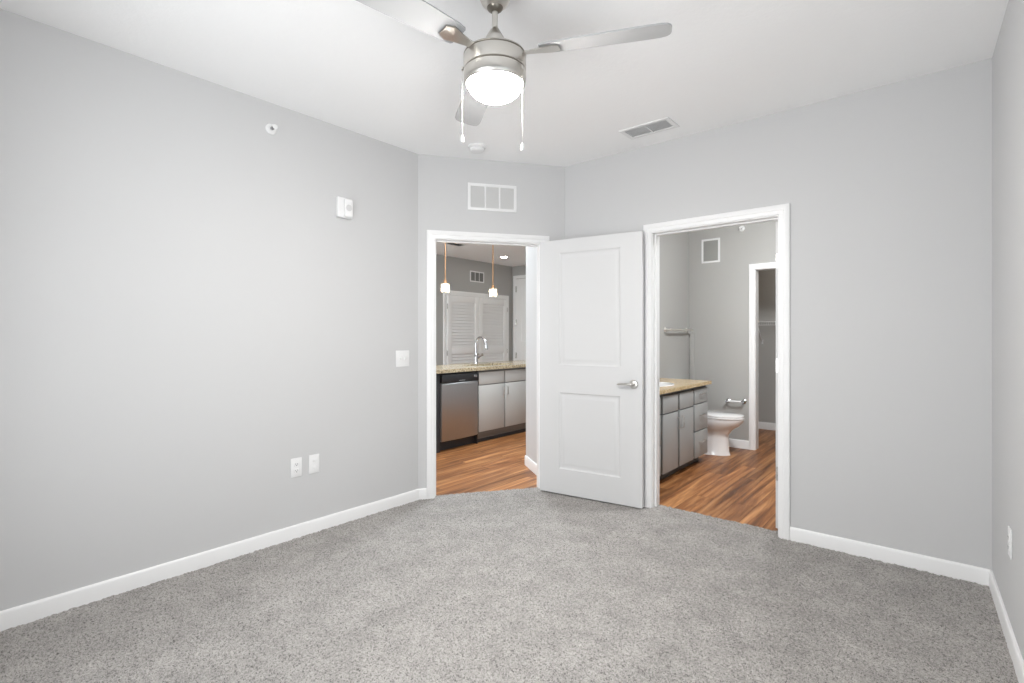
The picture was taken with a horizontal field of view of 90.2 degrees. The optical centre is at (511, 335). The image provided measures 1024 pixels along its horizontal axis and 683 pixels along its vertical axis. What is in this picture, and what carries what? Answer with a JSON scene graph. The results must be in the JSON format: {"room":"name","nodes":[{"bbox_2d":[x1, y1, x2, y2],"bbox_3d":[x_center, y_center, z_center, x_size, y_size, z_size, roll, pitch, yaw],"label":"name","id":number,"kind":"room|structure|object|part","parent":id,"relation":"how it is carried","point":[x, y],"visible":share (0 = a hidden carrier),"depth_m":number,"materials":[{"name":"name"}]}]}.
{"room":"empty bedroom","nodes":[
{"label":"empty bedroom","id":0,"kind":"room"},
{"bbox_2d":[0,9,417,610],"bbox_3d":[-1.792,-0.065,2.796,0.120,2.700,3.220,0,0,40],"label":"wall","id":1,"kind":"structure","parent":0,"point":[189,314],"depth_m":2.71,"materials":[{"name":"grey paint"}]},
{"bbox_2d":[0,489,418,631],"bbox_3d":[-1.712,1.237,2.788,0.013,0.096,3.070,0,0,40],"label":"baseboard","id":2,"kind":"structure","parent":1,"relation":"attached to","point":[33,611],"depth_m":2.71,"materials":[{"name":"white paint"}]},
{"bbox_2d":[266,124,277,134],"bbox_3d":[-1.442,-1.255,3.076,0.056,0.064,0.064,0,0,40],"label":"sprinkler","id":3,"kind":"object","parent":1,"relation":"attached to","point":[270,128],"visible":1,"depth_m":3.08,"materials":[{"name":"white plastic"}]},
{"bbox_2d":[291,457,301,477],"bbox_3d":[-1.358,0.828,3.213,0.009,0.120,0.073,0,0,40],"label":"electrical outlet","id":4,"kind":"object","parent":1,"relation":"attached to","point":[296,463],"visible":1,"depth_m":3.21,"materials":[{"name":"white plastic"}]},
{"bbox_2d":[309,454,318,473],"bbox_3d":[-1.282,0.828,3.304,0.008,0.120,0.073,0,0,40],"label":"data jack plate","id":5,"kind":"object","parent":1,"relation":"attached to","point":[313,459],"visible":1,"depth_m":3.30,"materials":[{"name":"white plastic"}]},
{"bbox_2d":[336,196,352,219],"bbox_3d":[-1.131,-0.867,3.453,0.048,0.136,0.112,0,0,40],"label":"fire alarm","id":6,"kind":"object","parent":1,"relation":"attached to","point":[344,206],"visible":1,"depth_m":3.44,"materials":[{"name":"white plastic"}]},
{"bbox_2d":[346,205,351,210],"bbox_3d":[-1.103,-0.867,3.453,0.004,0.044,0.044,0,0,40],"label":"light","id":7,"kind":"object","parent":6,"relation":"attached to","point":[348,207],"depth_m":3.45,"materials":[{"name":"white plastic"}]},
{"bbox_2d":[396,350,408,366],"bbox_3d":[-0.821,0.170,3.846,0.018,0.122,0.125,0,0,40],"label":"light switch","id":8,"kind":"object","parent":1,"relation":"attached to","point":[402,356],"visible":1,"depth_m":3.85,"materials":[{"name":"white plastic"}]},
{"bbox_2d":[436,254,511,364],"bbox_3d":[-2.118,-0.065,7.978,0.120,2.700,6.700,0,0,40],"label":"wall","id":9,"kind":"structure","parent":0,"point":[457,269],"depth_m":9.39,"materials":[{"name":"grey paint"}]},
{"bbox_2d":[446,295,478,363],"bbox_3d":[-0.881,0.273,9.301,0.071,2.000,0.822,0,0,40],"label":"louvered door","id":10,"kind":"structure","parent":9,"relation":"in","point":[462,312],"depth_m":9.29,"materials":[{"name":"white paint"}]},
{"bbox_3d":[-0.894,-0.200,9.320,0.027,0.825,0.610,0,0,40],"label":"louver panel","id":11,"kind":"part","parent":10,"relation":"part of","materials":[{"name":"white paint"}]},
{"bbox_3d":[-0.894,0.701,9.320,0.027,0.745,0.610,0,0,40],"label":"louver panel","id":12,"kind":"part","parent":10,"relation":"part of","materials":[{"name":"white paint"}]},
{"bbox_2d":[443,290,508,364],"bbox_3d":[-0.636,0.236,9.636,0.018,2.098,1.771,0,0,40],"label":"door frame","id":13,"kind":"structure","parent":9,"relation":"attached to","point":[448,292],"depth_m":9.33,"materials":[{"name":"white paint"}]},
{"bbox_2d":[470,270,483,282],"bbox_3d":[-0.657,-1.115,9.617,0.009,0.205,0.380,0,0,40],"label":"air vent","id":14,"kind":"object","parent":9,"relation":"in","point":[475,276],"visible":1,"depth_m":9.60,"materials":[{"name":"white plastic"}]},
{"bbox_2d":[479,297,507,362],"bbox_3d":[-0.349,0.273,9.935,0.071,2.000,0.822,0,0,40],"label":"louvered door","id":15,"kind":"structure","parent":9,"relation":"in","point":[492,312],"depth_m":9.94,"materials":[{"name":"white paint"}]},
{"bbox_3d":[-0.370,-0.200,9.944,0.027,0.825,0.610,0,0,40],"label":"louver panel","id":16,"kind":"part","parent":15,"relation":"part of","materials":[{"name":"white paint"}]},
{"bbox_3d":[-0.370,0.701,9.944,0.027,0.745,0.610,0,0,40],"label":"louver panel","id":17,"kind":"part","parent":15,"relation":"part of","materials":[{"name":"white paint"}]},
{"bbox_2d":[418,154,564,488],"bbox_3d":[-0.159,-0.065,4.177,1.212,2.700,0.120,0,0,-14],"label":"wall","id":18,"kind":"structure","parent":0,"point":[443,181],"depth_m":4.06,"materials":[{"name":"grey paint"}]},
{"bbox_2d":[419,488,426,499],"bbox_3d":[-0.697,1.237,3.970,0.065,0.096,0.013,0,0,-14],"label":"baseboard","id":19,"kind":"structure","parent":18,"relation":"attached to","point":[422,492],"depth_m":3.97,"materials":[{"name":"white paint"}]},
{"bbox_2d":[427,230,548,498],"bbox_3d":[-0.196,0.229,4.168,1.006,2.113,0.156,0,0,-14],"label":"door frame","id":20,"kind":"structure","parent":18,"relation":"attached to","point":[433,236],"depth_m":4.04,"materials":[{"name":"white paint"}]},
{"bbox_2d":[540,231,643,507],"bbox_3d":[0.597,0.246,3.968,0.868,2.030,0.140,0,0,32],"label":"door","id":21,"kind":"structure","parent":20,"relation":"attached to","point":[592,287],"depth_m":3.93,"materials":[{"name":"white paint"}]},
{"bbox_3d":[0.871,0.356,3.796,0.151,0.066,0.140,0,0,32],"label":"handle","id":22,"kind":"part","parent":21,"relation":"part of","materials":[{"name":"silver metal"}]},
{"bbox_2d":[468,182,516,212],"bbox_3d":[-0.158,-1.115,4.111,0.400,0.215,0.009,0,0,-14],"label":"air vent","id":23,"kind":"object","parent":18,"relation":"in","point":[485,197],"visible":1,"depth_m":4.11,"materials":[{"name":"white plastic"}]},
{"bbox_2d":[0,0,1008,266],"bbox_3d":[-0.035,-1.465,4.859,7.400,0.100,8.900,0,0,40],"label":"ceiling","id":24,"kind":"structure","parent":0,"point":[351,65],"depth_m":2.57,"materials":[{"name":"white paint"}]},
{"bbox_2d":[443,243,447,290],"bbox_3d":[-0.836,-0.981,6.393,0.120,0.868,0.119,0,0,40],"label":"pendant light","id":25,"kind":"object","parent":24,"relation":"hanging from","point":[445,284],"visible":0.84,"depth_m":6.39,"materials":[{"name":"orange metal"}]},
{"bbox_3d":[-0.836,-1.042,6.393,0.015,0.705,0.015,0,0,40],"label":"rod","id":26,"kind":"part","parent":25,"relation":"part of","materials":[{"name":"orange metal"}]},
{"bbox_2d":[443,243,465,246],"bbox_3d":[-0.877,-1.411,7.838,0.190,0.009,0.340,0,0,40],"label":"ceiling vent","id":27,"kind":"object","parent":24,"relation":"in","point":[453,244],"visible":0.79,"depth_m":7.85,"materials":[{"name":"white plastic"}]},
{"bbox_2d":[468,143,485,153],"bbox_3d":[-0.261,-1.391,3.800,0.132,0.047,0.132,0,0,40],"label":"smoke detector","id":28,"kind":"object","parent":24,"relation":"attached to","point":[476,148],"visible":1,"depth_m":3.76,"materials":[{"name":"white plastic"}]},
{"bbox_2d":[491,245,494,294],"bbox_3d":[-0.264,-0.981,7.075,0.120,0.868,0.119,0,0,40],"label":"pendant light","id":29,"kind":"object","parent":24,"relation":"hanging from","point":[492,286],"visible":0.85,"depth_m":7.07,"materials":[{"name":"white"}]},
{"bbox_3d":[-0.264,-1.042,7.075,0.015,0.705,0.015,0,0,40],"label":"rod","id":30,"kind":"part","parent":29,"relation":"part of","materials":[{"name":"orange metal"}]},
{"bbox_2d":[356,0,671,150],"bbox_3d":[-0.129,-1.065,1.927,1.201,0.700,1.100,0,0,40],"label":"ceiling fan","id":31,"kind":"object","parent":24,"relation":"hanging from","point":[494,66],"visible":1,"depth_m":1.93,"materials":[{"name":"silver metal"}]},
{"bbox_3d":[-0.373,-1.123,1.736,0.491,0.031,0.131,0,0,-45],"label":"fan blade","id":32,"kind":"part","parent":31,"relation":"part of","materials":[{"name":"silver metal"}]},
{"bbox_3d":[-0.180,-1.123,2.456,0.131,0.031,0.491,0,0,-15],"label":"fan blade","id":33,"kind":"part","parent":31,"relation":"part of","materials":[{"name":"silver metal"}]},
{"bbox_3d":[-0.068,-1.123,2.040,0.251,0.009,0.251,0,0,40],"label":"plate","id":34,"kind":"part","parent":31,"relation":"part of","materials":[{"name":"silver metal"}]},
{"bbox_3d":[-0.068,-0.973,2.040,0.214,0.064,0.214,0,0,40],"label":"lamp shade","id":35,"kind":"part","parent":31,"relation":"part of","materials":[{"name":"white glass"}]},
{"bbox_3d":[0.347,-1.123,1.929,0.491,0.031,0.131,0,0,15],"label":"fan blade","id":36,"kind":"part","parent":31,"relation":"part of","materials":[{"name":"silver metal"}]},
{"bbox_2d":[619,117,679,139],"bbox_3d":[0.933,-1.411,3.475,0.355,0.009,0.190,0,0,40],"label":"ceiling vent","id":37,"kind":"object","parent":24,"relation":"in","point":[666,123],"visible":1,"depth_m":3.47,"materials":[{"name":"white plastic"}]},
{"bbox_2d":[0,487,1018,682],"bbox_3d":[-0.045,1.271,2.097,3.455,0.012,4.155,0,0,40],"label":"floor","id":38,"kind":"structure","parent":0,"point":[527,585],"depth_m":2.34,"materials":[{"name":"grey carpet"}]},
{"bbox_2d":[512,265,525,360],"bbox_3d":[1.384,-0.065,9.334,3.500,2.700,0.120,0,0,40],"label":"wall","id":39,"kind":"structure","parent":0,"point":[516,270],"depth_m":10.37,"materials":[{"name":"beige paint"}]},
{"bbox_2d":[513,275,525,360],"bbox_3d":[0.430,0.031,10.045,1.051,2.508,0.018,0,0,40],"label":"door frame","id":40,"kind":"structure","parent":39,"relation":"attached to","point":[518,276],"depth_m":10.36,"materials":[{"name":"white paint"}]},
{"bbox_2d":[515,278,525,360],"bbox_3d":[0.409,0.062,10.031,0.920,2.425,0.064,0,0,40],"label":"door","id":41,"kind":"structure","parent":39,"relation":"in","point":[520,288],"depth_m":10.26,"materials":[{"name":"white paint"}]},
{"bbox_2d":[526,247,536,463],"bbox_3d":[1.541,-0.065,6.247,0.662,2.700,4.447,0,0,40],"label":"wall","id":42,"kind":"structure","parent":0,"point":[531,252],"depth_m":4.90,"materials":[{"name":"grey paint"}]},
{"bbox_2d":[525,455,536,474],"bbox_3d":[0.224,1.237,4.736,0.015,0.096,0.730,0,0,-15],"label":"baseboard","id":43,"kind":"structure","parent":42,"relation":"attached to","point":[529,463],"depth_m":4.86,"materials":[{"name":"white paint"}]},
{"bbox_2d":[436,429,777,530],"bbox_3d":[-0.035,1.325,4.859,7.400,0.080,8.900,0,0,40],"label":"floor","id":44,"kind":"structure","parent":0,"point":[740,487],"depth_m":4.63,"materials":[{"name":"brown wood"}]},
{"bbox_2d":[436,371,478,452],"bbox_3d":[-0.825,0.851,6.006,0.606,0.868,0.652,0,0,40],"label":"dishwasher","id":45,"kind":"object","parent":44,"relation":"on","point":[456,392],"visible":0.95,"depth_m":5.79,"materials":[{"name":"silver metal"}]},
{"bbox_3d":[-1.030,0.851,5.788,0.570,0.868,0.054,0,0,40],"label":"trim","id":46,"kind":"part","parent":45,"relation":"part of","materials":[{"name":"black plastic"}]},
{"bbox_3d":[-0.601,0.849,5.851,0.056,0.642,0.582,0,0,40],"label":"door panel","id":47,"kind":"part","parent":45,"relation":"part of","materials":[{"name":"silver metal"}]},
{"bbox_3d":[-0.601,0.476,5.851,0.056,0.094,0.582,0,0,40],"label":"control panel","id":48,"kind":"part","parent":45,"relation":"part of","materials":[{"name":"black plastic"}]},
{"bbox_3d":[-0.630,0.851,6.266,0.570,0.868,0.004,0,0,40],"label":"trim","id":49,"kind":"part","parent":45,"relation":"part of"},
{"bbox_2d":[478,367,525,441],"bbox_3d":[-0.309,0.849,6.631,0.631,0.873,0.958,0,0,40],"label":"base cabinet","id":50,"kind":"object","parent":44,"relation":"on","point":[501,392],"visible":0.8,"depth_m":6.40,"materials":[{"name":"grey paint"}]},
{"bbox_2d":[436,360,525,373],"bbox_3d":[-0.560,0.391,6.423,0.745,0.039,2.920,0,0,40],"label":"countertop","id":51,"kind":"structure","parent":50,"relation":"on","point":[448,368],"depth_m":6.37,"materials":[{"name":"stone"}]},
{"bbox_2d":[474,336,487,363],"bbox_3d":[-0.381,0.186,6.840,0.239,0.370,0.155,0,0,40],"label":"kitchen faucet","id":52,"kind":"object","parent":51,"relation":"on","point":[476,357],"visible":1,"depth_m":6.84,"materials":[{"name":"silver metal"}]},
{"bbox_3d":[-0.418,0.123,6.806,0.196,0.245,0.027,0,0,40],"label":"spout","id":53,"kind":"part","parent":52,"relation":"part of","materials":[{"name":"silver metal"}]},
{"bbox_3d":[-0.254,0.873,6.270,0.020,0.555,0.457,0,0,40],"label":"door","id":54,"kind":"part","parent":50,"relation":"part of","materials":[{"name":"grey paint"}]},
{"bbox_3d":[0.056,0.873,6.639,0.020,0.555,0.457,0,0,40],"label":"door","id":55,"kind":"part","parent":50,"relation":"part of","materials":[{"name":"grey paint"}]},
{"bbox_2d":[660,385,706,479],"bbox_3d":[1.319,0.887,4.784,0.552,0.795,1.545,0,0,40],"label":"vanity cabinet","id":56,"kind":"object","parent":44,"relation":"on","point":[683,413],"visible":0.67,"depth_m":4.71,"materials":[{"name":"grey paint"}]},
{"bbox_3d":[1.142,0.801,4.208,0.020,0.256,0.365,0,0,40],"label":"drawer","id":57,"kind":"part","parent":56,"relation":"part of","materials":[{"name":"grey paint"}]},
{"bbox_3d":[1.142,1.065,4.208,0.020,0.251,0.365,0,0,40],"label":"drawer","id":58,"kind":"part","parent":56,"relation":"part of","materials":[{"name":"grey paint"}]},
{"bbox_3d":[1.394,0.936,4.508,0.020,0.507,0.327,0,0,40],"label":"door","id":59,"kind":"part","parent":56,"relation":"part of","materials":[{"name":"grey paint"}]},
{"bbox_3d":[1.635,0.936,4.795,0.020,0.507,0.336,0,0,40],"label":"door","id":60,"kind":"part","parent":56,"relation":"part of","materials":[{"name":"grey paint"}]},
{"bbox_2d":[660,378,711,394],"bbox_3d":[1.306,0.473,4.772,0.553,0.033,1.630,0,0,40],"label":"countertop","id":61,"kind":"structure","parent":56,"relation":"on","point":[679,384],"depth_m":4.91,"materials":[{"name":"beige stone"}]},
{"bbox_2d":[660,382,673,386],"bbox_3d":[1.325,0.530,4.815,0.382,0.160,0.490,0,0,40],"label":"sink","id":62,"kind":"object","parent":61,"relation":"in","point":[662,384],"visible":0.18,"depth_m":4.93,"materials":[{"name":"white ceramic"}]},
{"bbox_3d":[1.879,0.593,5.086,0.020,0.140,0.348,0,0,40],"label":"drawer","id":63,"kind":"part","parent":56,"relation":"part of","materials":[{"name":"grey paint"}]},
{"bbox_3d":[1.879,0.801,5.086,0.020,0.256,0.348,0,0,40],"label":"drawer","id":64,"kind":"part","parent":56,"relation":"part of","materials":[{"name":"grey paint"}]},
{"bbox_3d":[1.879,1.065,5.086,0.020,0.251,0.348,0,0,40],"label":"drawer","id":65,"kind":"part","parent":56,"relation":"part of","materials":[{"name":"grey paint"}]},
{"bbox_2d":[705,410,744,455],"bbox_3d":[2.173,0.899,5.643,0.749,0.772,0.460,0,0,40],"label":"toilet","id":66,"kind":"object","parent":44,"relation":"on","point":[720,424],"visible":0.45,"depth_m":5.48,"materials":[{"name":"white ceramic"}]},
{"bbox_3d":[2.252,0.853,5.577,0.540,0.024,0.376,0,0,40],"label":"lid","id":67,"kind":"part","parent":66,"relation":"part of","materials":[{"name":"white ceramic"}]},
{"bbox_3d":[2.253,0.875,5.577,0.542,0.018,0.380,0,0,40],"label":"seat","id":68,"kind":"part","parent":66,"relation":"part of","materials":[{"name":"white ceramic"}]},
{"bbox_2d":[660,232,688,378],"bbox_3d":[1.319,-0.065,5.313,0.120,2.700,2.484,0,0,40],"label":"wall","id":69,"kind":"structure","parent":0,"point":[674,248],"depth_m":5.88,"materials":[{"name":"beige paint"}]},
{"bbox_2d":[664,327,692,331],"bbox_3d":[1.931,-0.070,5.886,0.082,0.052,0.672,0,0,40],"label":"towel bar","id":70,"kind":"object","parent":69,"relation":"attached to","point":[665,329],"visible":1,"depth_m":5.75,"materials":[{"name":"silver metal"}]},
{"bbox_2d":[689,220,777,440],"bbox_3d":[2.933,-0.065,5.658,2.150,2.700,0.120,0,0,40],"label":"wall","id":71,"kind":"structure","parent":0,"point":[718,291],"depth_m":5.95,"materials":[{"name":"beige paint"}]},
{"bbox_2d":[690,333,693,379],"bbox_3d":[2.188,0.580,6.197,0.055,1.230,0.012,0,0,40],"label":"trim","id":72,"kind":"structure","parent":71,"relation":"attached to","point":[691,334],"depth_m":6.19,"materials":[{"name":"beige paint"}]},
{"bbox_2d":[701,238,719,263],"bbox_3d":[2.360,-1.012,6.056,0.215,0.285,0.009,0,0,40],"label":"air vent","id":73,"kind":"object","parent":71,"relation":"in","point":[710,248],"visible":1,"depth_m":6.06,"materials":[{"name":"white plastic"}]},
{"bbox_2d":[725,398,746,403],"bbox_3d":[2.558,0.748,5.841,0.220,0.050,0.083,0,0,40],"label":"toilet paper holder","id":74,"kind":"object","parent":71,"relation":"attached to","point":[728,400],"visible":1,"depth_m":5.81,"materials":[{"name":"silver metal"}]},
{"bbox_2d":[729,438,748,448],"bbox_3d":[2.422,1.237,6.000,0.687,0.096,0.013,0,0,40],"label":"baseboard","id":75,"kind":"structure","parent":71,"relation":"attached to","point":[743,444],"depth_m":5.84,"materials":[{"name":"white paint"}]},
{"bbox_2d":[749,262,775,449],"bbox_3d":[3.060,0.236,5.552,0.866,2.098,0.156,0,0,40],"label":"door frame","id":76,"kind":"structure","parent":71,"relation":"attached to","point":[754,269],"depth_m":5.75,"materials":[{"name":"white paint"}]},
{"bbox_2d":[759,270,775,422],"bbox_3d":[3.909,-0.065,6.759,2.000,2.700,0.120,0,0,40],"label":"wall","id":77,"kind":"structure","parent":0,"point":[767,278],"depth_m":7.01,"materials":[{"name":"beige paint"}]},
{"bbox_2d":[759,422,775,429],"bbox_3d":[3.820,1.237,6.746,1.580,0.096,0.013,0,0,40],"label":"baseboard","id":78,"kind":"structure","parent":77,"relation":"attached to","point":[762,425],"depth_m":7.00,"materials":[{"name":"white paint"}]},
{"bbox_2d":[759,321,775,343],"bbox_3d":[3.721,-0.043,6.636,1.630,0.306,0.308,0,0,40],"label":"wire shelf","id":79,"kind":"object","parent":77,"relation":"attached to","point":[759,321],"visible":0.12,"depth_m":6.79,"materials":[{"name":"white metal"}]},
{"bbox_2d":[565,58,991,569],"bbox_3d":[1.526,-0.065,3.439,2.729,2.700,0.120,0,0,40],"label":"wall","id":80,"kind":"structure","parent":0,"point":[887,188],"depth_m":2.90,"materials":[{"name":"grey paint"}]},
{"bbox_2d":[643,203,789,539],"bbox_3d":[1.401,0.229,3.545,0.979,2.113,0.156,0,0,40],"label":"door frame","id":81,"kind":"structure","parent":80,"relation":"attached to","point":[652,232],"depth_m":3.53,"materials":[{"name":"white paint"}]},
{"bbox_2d":[776,221,777,527],"bbox_3d":[2.006,0.256,3.653,0.140,2.018,0.816,0,0,40],"label":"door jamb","id":82,"kind":"structure","parent":80,"relation":"in","point":[777,221],"depth_m":3.35,"materials":[{"name":"white paint"}]},
{"bbox_2d":[790,526,990,585],"bbox_3d":[2.085,1.237,2.884,0.919,0.096,0.013,0,0,40],"label":"baseboard","id":83,"kind":"structure","parent":80,"relation":"attached to","point":[956,570],"depth_m":2.84,"materials":[{"name":"white paint"}]},
{"bbox_2d":[992,0,1023,660],"bbox_3d":[1.200,-0.065,0.912,0.120,2.700,4.178,0,0,38],"label":"wall","id":84,"kind":"structure","parent":0,"point":[1008,55],"depth_m":2.18,"materials":[{"name":"grey paint"}]},
{"bbox_2d":[989,570,1023,682],"bbox_3d":[1.148,1.237,0.953,0.013,0.096,4.178,0,0,38],"label":"baseboard","id":85,"kind":"structure","parent":84,"relation":"attached to","point":[1012,645],"depth_m":2.10,"materials":[{"name":"white paint"}]},
{"bbox_2d":[1008,526,1011,559],"bbox_3d":[2.049,0.850,2.100,0.009,0.120,0.073,0,0,38],"label":"electrical outlet","id":86,"kind":"object","parent":84,"relation":"attached to","point":[1009,528],"visible":1,"depth_m":2.09,"materials":[{"name":"white plastic"}]}
]}

